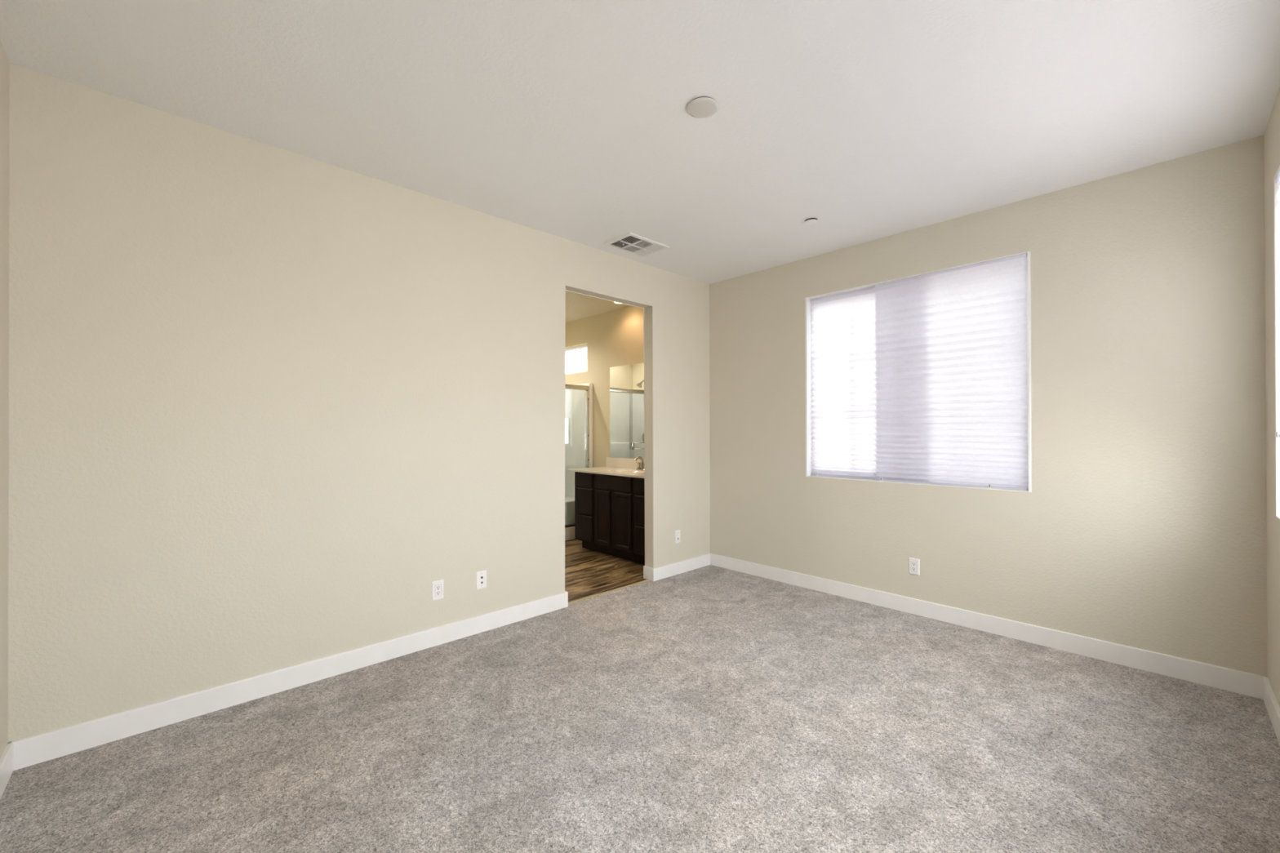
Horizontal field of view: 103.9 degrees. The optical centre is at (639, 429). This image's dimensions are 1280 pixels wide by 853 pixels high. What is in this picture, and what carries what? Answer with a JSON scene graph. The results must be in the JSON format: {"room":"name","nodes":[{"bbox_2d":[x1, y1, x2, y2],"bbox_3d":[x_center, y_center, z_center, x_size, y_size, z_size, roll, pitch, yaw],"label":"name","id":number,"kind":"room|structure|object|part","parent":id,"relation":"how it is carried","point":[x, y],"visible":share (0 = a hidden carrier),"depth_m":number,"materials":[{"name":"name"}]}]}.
{"room":"empty bedroom","nodes":[
{"label":"empty bedroom","id":0,"kind":"room"},
{"bbox_2d":[0,40,9,758],"bbox_3d":[-1.348,-0.057,0.700,0.120,2.743,3.531,0,0,-44],"label":"wall","id":1,"kind":"structure","parent":0,"point":[4,62],"depth_m":1.88,"materials":[{"name":"beige paint"}]},
{"bbox_2d":[0,742,13,799],"bbox_3d":[-1.258,1.260,0.702,0.014,0.109,3.419,0,0,-44],"label":"baseboard","id":2,"kind":"structure","parent":1,"relation":"attached to","point":[6,758],"depth_m":1.86,"materials":[{"name":"white paint"}]},
{"bbox_2d":[8,62,710,742],"bbox_3d":[-0.919,-0.049,3.467,4.314,2.743,0.112,0,0,-44],"label":"wall","id":3,"kind":"structure","parent":0,"point":[264,398],"depth_m":2.50,"materials":[{"name":"beige paint"}]},
{"bbox_2d":[8,591,568,770],"bbox_3d":[-1.527,1.267,2.872,2.615,0.109,0.126,0,0,-44],"label":"baseboard","id":4,"kind":"structure","parent":3,"relation":"attached to","point":[50,745],"depth_m":2.42,"materials":[{"name":"white paint"}]},
{"bbox_2d":[431,579,444,600],"bbox_3d":[-1.239,0.989,3.074,0.071,0.116,0.008,0,0,-44],"label":"electrical outlet","id":5,"kind":"object","parent":3,"relation":"attached to","point":[437,587],"visible":1,"depth_m":3.07,"materials":[{"name":"white plastic"}]},
{"bbox_2d":[435,584,440,596],"bbox_3d":[-1.237,0.989,3.072,0.035,0.068,0.002,0,0,-44],"label":"receptacle","id":6,"kind":"object","parent":5,"relation":"attached to","point":[437,587],"depth_m":3.07,"materials":[{"name":"white plastic"}]},
{"bbox_2d":[475,569,486,590],"bbox_3d":[-1.032,0.985,3.268,0.071,0.116,0.012,0,0,-44],"label":"cable plate","id":7,"kind":"object","parent":3,"relation":"attached to","point":[481,576],"visible":1,"depth_m":3.27,"materials":[{"name":"white plastic"}]},
{"bbox_2d":[675,529,680,543],"bbox_3d":[0.346,0.983,4.581,0.071,0.116,0.008,0,0,-44],"label":"data plate","id":8,"kind":"object","parent":3,"relation":"attached to","point":[677,535],"visible":1,"depth_m":4.58,"materials":[{"name":"white plastic"}]},
{"bbox_2d":[565,290,630,323],"bbox_3d":[-1.448,-1.465,4.877,3.460,0.100,2.764,0,0,-44],"label":"ceiling","id":9,"kind":"structure","parent":0,"point":[578,306],"depth_m":5.78,"materials":[{"name":"paint"}]},
{"bbox_2d":[0,539,1279,852],"bbox_3d":[-0.637,1.336,3.168,4.314,0.030,6.139,0,0,-44],"label":"floor","id":10,"kind":"structure","parent":0,"point":[710,708],"depth_m":2.04,"materials":[{"name":"carpet"}]},
{"bbox_2d":[564,382,592,541],"bbox_3d":[-1.426,0.379,6.042,1.498,1.905,0.891,0,0,-44],"label":"shower surround","id":11,"kind":"object","parent":10,"relation":"on","point":[575,399],"visible":0.04,"depth_m":6.38,"materials":[{"name":"beige plastic"}]},
{"bbox_2d":[564,383,589,528],"bbox_3d":[-1.131,0.318,5.732,1.382,1.708,0.085,0,0,-44],"label":"shower door","id":12,"kind":"structure","parent":11,"relation":"attached to","point":[586,388],"depth_m":6.19,"materials":[{"name":"metal"}]},
{"bbox_2d":[568,579,649,604],"bbox_3d":[-0.249,1.331,4.080,0.901,0.024,0.028,0,0,-44],"label":"trim","id":13,"kind":"structure","parent":10,"relation":"on","point":[640,582],"depth_m":4.05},
{"bbox_2d":[574,471,644,564],"bbox_3d":[-0.068,0.899,5.290,0.563,0.854,1.361,0,0,-44],"label":"vanity cabinet","id":14,"kind":"object","parent":10,"relation":"on","point":[610,509],"visible":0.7,"depth_m":5.15,"materials":[{"name":"brown wood"}]},
{"bbox_3d":[-0.616,1.076,5.472,0.020,0.268,0.314,0,0,-44],"label":"drawer","id":15,"kind":"part","parent":14,"relation":"part of","materials":[{"name":"brown wood"}]},
{"bbox_3d":[-0.616,0.786,5.473,0.020,0.284,0.314,0,0,-44],"label":"drawer","id":16,"kind":"part","parent":14,"relation":"part of","materials":[{"name":"brown wood"}]},
{"bbox_3d":[-0.617,0.558,5.474,0.020,0.144,0.314,0,0,-44],"label":"drawer","id":17,"kind":"part","parent":14,"relation":"part of","materials":[{"name":"brown wood"}]},
{"bbox_3d":[-0.389,0.926,5.235,0.019,0.566,0.236,0,0,-44],"label":"door","id":18,"kind":"part","parent":14,"relation":"part of","materials":[{"name":"brown wood"}]},
{"bbox_3d":[-0.384,0.926,5.239,0.006,0.478,0.148,0,0,-44],"label":"panel","id":19,"kind":"part","parent":14,"relation":"part of","materials":[{"name":"brown wood"}]},
{"bbox_2d":[567,457,644,478],"bbox_3d":[-0.106,0.451,5.326,0.571,0.229,1.464,0,0,-44],"label":"countertop","id":20,"kind":"structure","parent":14,"relation":"on","point":[624,467],"depth_m":5.62,"materials":[{"name":"beige stone"}]},
{"bbox_2d":[634,456,644,470],"bbox_3d":[0.015,0.372,5.475,0.159,0.156,0.154,0,0,-3],"label":"faucet","id":21,"kind":"object","parent":20,"relation":"on","point":[640,465],"visible":0.71,"depth_m":5.47,"materials":[{"name":"silver metal"}]},
{"bbox_3d":[-0.009,0.402,5.517,0.046,0.074,0.046,0,0,-44],"label":"handle","id":22,"kind":"part","parent":21,"relation":"part of","materials":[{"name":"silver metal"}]},
{"bbox_3d":[-0.280,0.556,5.119,0.020,0.144,0.557,0,0,-44],"label":"false drawer","id":23,"kind":"part","parent":14,"relation":"part of","materials":[{"name":"brown wood"}]},
{"bbox_3d":[-0.173,0.925,5.007,0.019,0.566,0.251,0,0,-44],"label":"door","id":24,"kind":"part","parent":14,"relation":"part of","materials":[{"name":"brown wood"}]},
{"bbox_3d":[-0.168,0.925,5.012,0.006,0.478,0.163,0,0,-44],"label":"panel","id":25,"kind":"part","parent":14,"relation":"part of","materials":[{"name":"brown wood"}]},
{"bbox_3d":[0.057,1.073,4.765,0.020,0.268,0.314,0,0,-44],"label":"drawer","id":26,"kind":"part","parent":14,"relation":"part of","materials":[{"name":"brown wood"}]},
{"bbox_3d":[0.056,0.782,4.766,0.020,0.284,0.314,0,0,-44],"label":"drawer","id":27,"kind":"part","parent":14,"relation":"part of","materials":[{"name":"brown wood"}]},
{"bbox_3d":[0.056,0.554,4.766,0.020,0.144,0.314,0,0,-44],"label":"drawer","id":28,"kind":"part","parent":14,"relation":"part of","materials":[{"name":"brown wood"}]},
{"bbox_2d":[0,0,1279,284],"bbox_3d":[0.398,-1.478,2.083,4.914,0.100,3.719,0,0,-44],"label":"ceiling","id":29,"kind":"structure","parent":0,"point":[868,120],"depth_m":2.12,"materials":[{"name":"white paint"}]},
{"bbox_2d":[604,232,669,257],"bbox_3d":[-0.023,-1.410,3.872,0.415,0.022,0.300,0,0,-44],"label":"ceiling vent","id":30,"kind":"object","parent":29,"relation":"in","point":[630,242],"visible":1,"depth_m":3.85,"materials":[{"name":"white metal"}]},
{"bbox_2d":[686,96,718,118],"bbox_3d":[0.276,-1.419,2.214,0.139,0.016,0.139,0,0,-44],"label":"cover plate","id":31,"kind":"object","parent":29,"relation":"attached to","point":[701,107],"visible":1,"depth_m":2.20,"materials":[{"name":"beige plastic"}]},
{"bbox_2d":[804,217,817,224],"bbox_3d":[1.169,-1.419,3.421,0.087,0.012,0.087,0,0,-44],"label":"sprinkler cover","id":32,"kind":"object","parent":29,"relation":"attached to","point":[811,220],"visible":1,"depth_m":3.41,"materials":[{"name":"white plastic"}]},
{"bbox_2d":[643,553,710,581],"bbox_3d":[0.363,1.269,4.669,0.798,0.109,0.126,0,0,-44],"label":"baseboard","id":33,"kind":"structure","parent":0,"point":[655,574],"depth_m":4.54,"materials":[{"name":"white paint"}]},
{"bbox_2d":[564,134,1266,676],"bbox_3d":[1.003,-0.049,4.692,0.160,2.743,6.399,0,0,-44],"label":"wall","id":34,"kind":"structure","parent":0,"point":[1141,524],"depth_m":2.92,"materials":[{"name":"beige paint"}]},
{"bbox_2d":[564,344,587,374],"bbox_3d":[-0.833,-0.905,6.617,0.050,0.365,0.645,0,0,-44],"label":"window","id":35,"kind":"structure","parent":34,"relation":"in","point":[580,347],"depth_m":6.58,"materials":[{"name":"white plastic"}]},
{"bbox_2d":[605,457,644,469],"bbox_3d":[0.098,0.394,5.512,0.020,0.115,1.452,0,0,-44],"label":"backsplash","id":36,"kind":"structure","parent":34,"relation":"attached to","point":[624,463],"depth_m":5.82,"materials":[{"name":"beige stone"}]},
{"bbox_2d":[609,362,644,459],"bbox_3d":[0.096,-0.202,5.525,0.007,1.074,1.317,0,0,-44],"label":"vanity mirror","id":37,"kind":"object","parent":34,"relation":"attached to","point":[627,381],"visible":0.37,"depth_m":5.78,"materials":[{"name":"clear mirror"}]},
{"bbox_2d":[908,557,919,575],"bbox_3d":[1.952,0.979,3.570,0.008,0.116,0.071,0,0,-44],"label":"electrical outlet","id":38,"kind":"object","parent":34,"relation":"attached to","point":[913,563],"visible":1,"depth_m":3.57,"materials":[{"name":"white plastic"}]},
{"bbox_2d":[911,561,916,571],"bbox_3d":[1.950,0.979,3.568,0.002,0.068,0.035,0,0,-44],"label":"receptacle","id":39,"kind":"object","parent":38,"relation":"attached to","point":[913,564],"depth_m":3.57,"materials":[{"name":"white plastic"}]},
{"bbox_2d":[804,251,1031,492],"bbox_3d":[1.943,-0.352,3.680,0.132,1.491,1.499,0,0,-44],"label":"window","id":40,"kind":"structure","parent":34,"relation":"in","point":[807,300],"depth_m":3.66,"materials":[{"name":"white plastic"}]},
{"bbox_2d":[810,285,933,482],"bbox_3d":[1.747,-0.351,3.870,0.038,1.476,0.910,0,0,-44],"label":"pleated shade","id":41,"kind":"object","parent":40,"relation":"attached to","point":[843,349],"visible":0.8,"depth_m":4.00,"materials":[{"name":"white fabric"}]},
{"bbox_2d":[875,253,1027,490],"bbox_3d":[2.093,-0.353,3.450,0.038,1.476,0.914,0,0,-44],"label":"pleated shade","id":42,"kind":"object","parent":40,"relation":"attached to","point":[951,344],"visible":1,"depth_m":3.40,"materials":[{"name":"white fabric"}]},
{"bbox_2d":[710,553,1266,699],"bbox_3d":[1.859,1.263,3.664,0.014,0.109,3.419,0,0,-44],"label":"baseboard","id":43,"kind":"structure","parent":34,"relation":"attached to","point":[1245,683],"depth_m":3.08,"materials":[{"name":"white paint"}]},
{"bbox_2d":[1263,87,1279,707],"bbox_3d":[1.472,-0.062,0.835,4.474,2.743,0.160,0,0,-44],"label":"wall","id":44,"kind":"structure","parent":0,"point":[1272,134],"depth_m":2.30,"materials":[{"name":"beige paint"}]},
{"bbox_2d":[1262,676,1279,746],"bbox_3d":[1.473,1.255,0.949,4.314,0.109,0.014,0,0,-44],"label":"baseboard","id":45,"kind":"structure","parent":44,"relation":"attached to","point":[1271,704],"depth_m":2.24,"materials":[{"name":"white paint"}]},
{"bbox_2d":[1273,165,1279,519],"bbox_3d":[2.299,-0.359,1.644,1.500,1.491,0.132,0,0,-44],"label":"window","id":46,"kind":"structure","parent":44,"relation":"in","point":[1276,188],"depth_m":2.19,"materials":[{"name":"white plastic"}]},
{"bbox_2d":[1275,169,1279,437],"bbox_3d":[2.263,-0.530,1.683,1.466,1.132,0.038,0,0,-44],"label":"pleated shade","id":47,"kind":"object","parent":46,"relation":"attached to","point":[1277,178],"visible":1,"depth_m":2.17,"materials":[{"name":"white fabric"}]}
]}

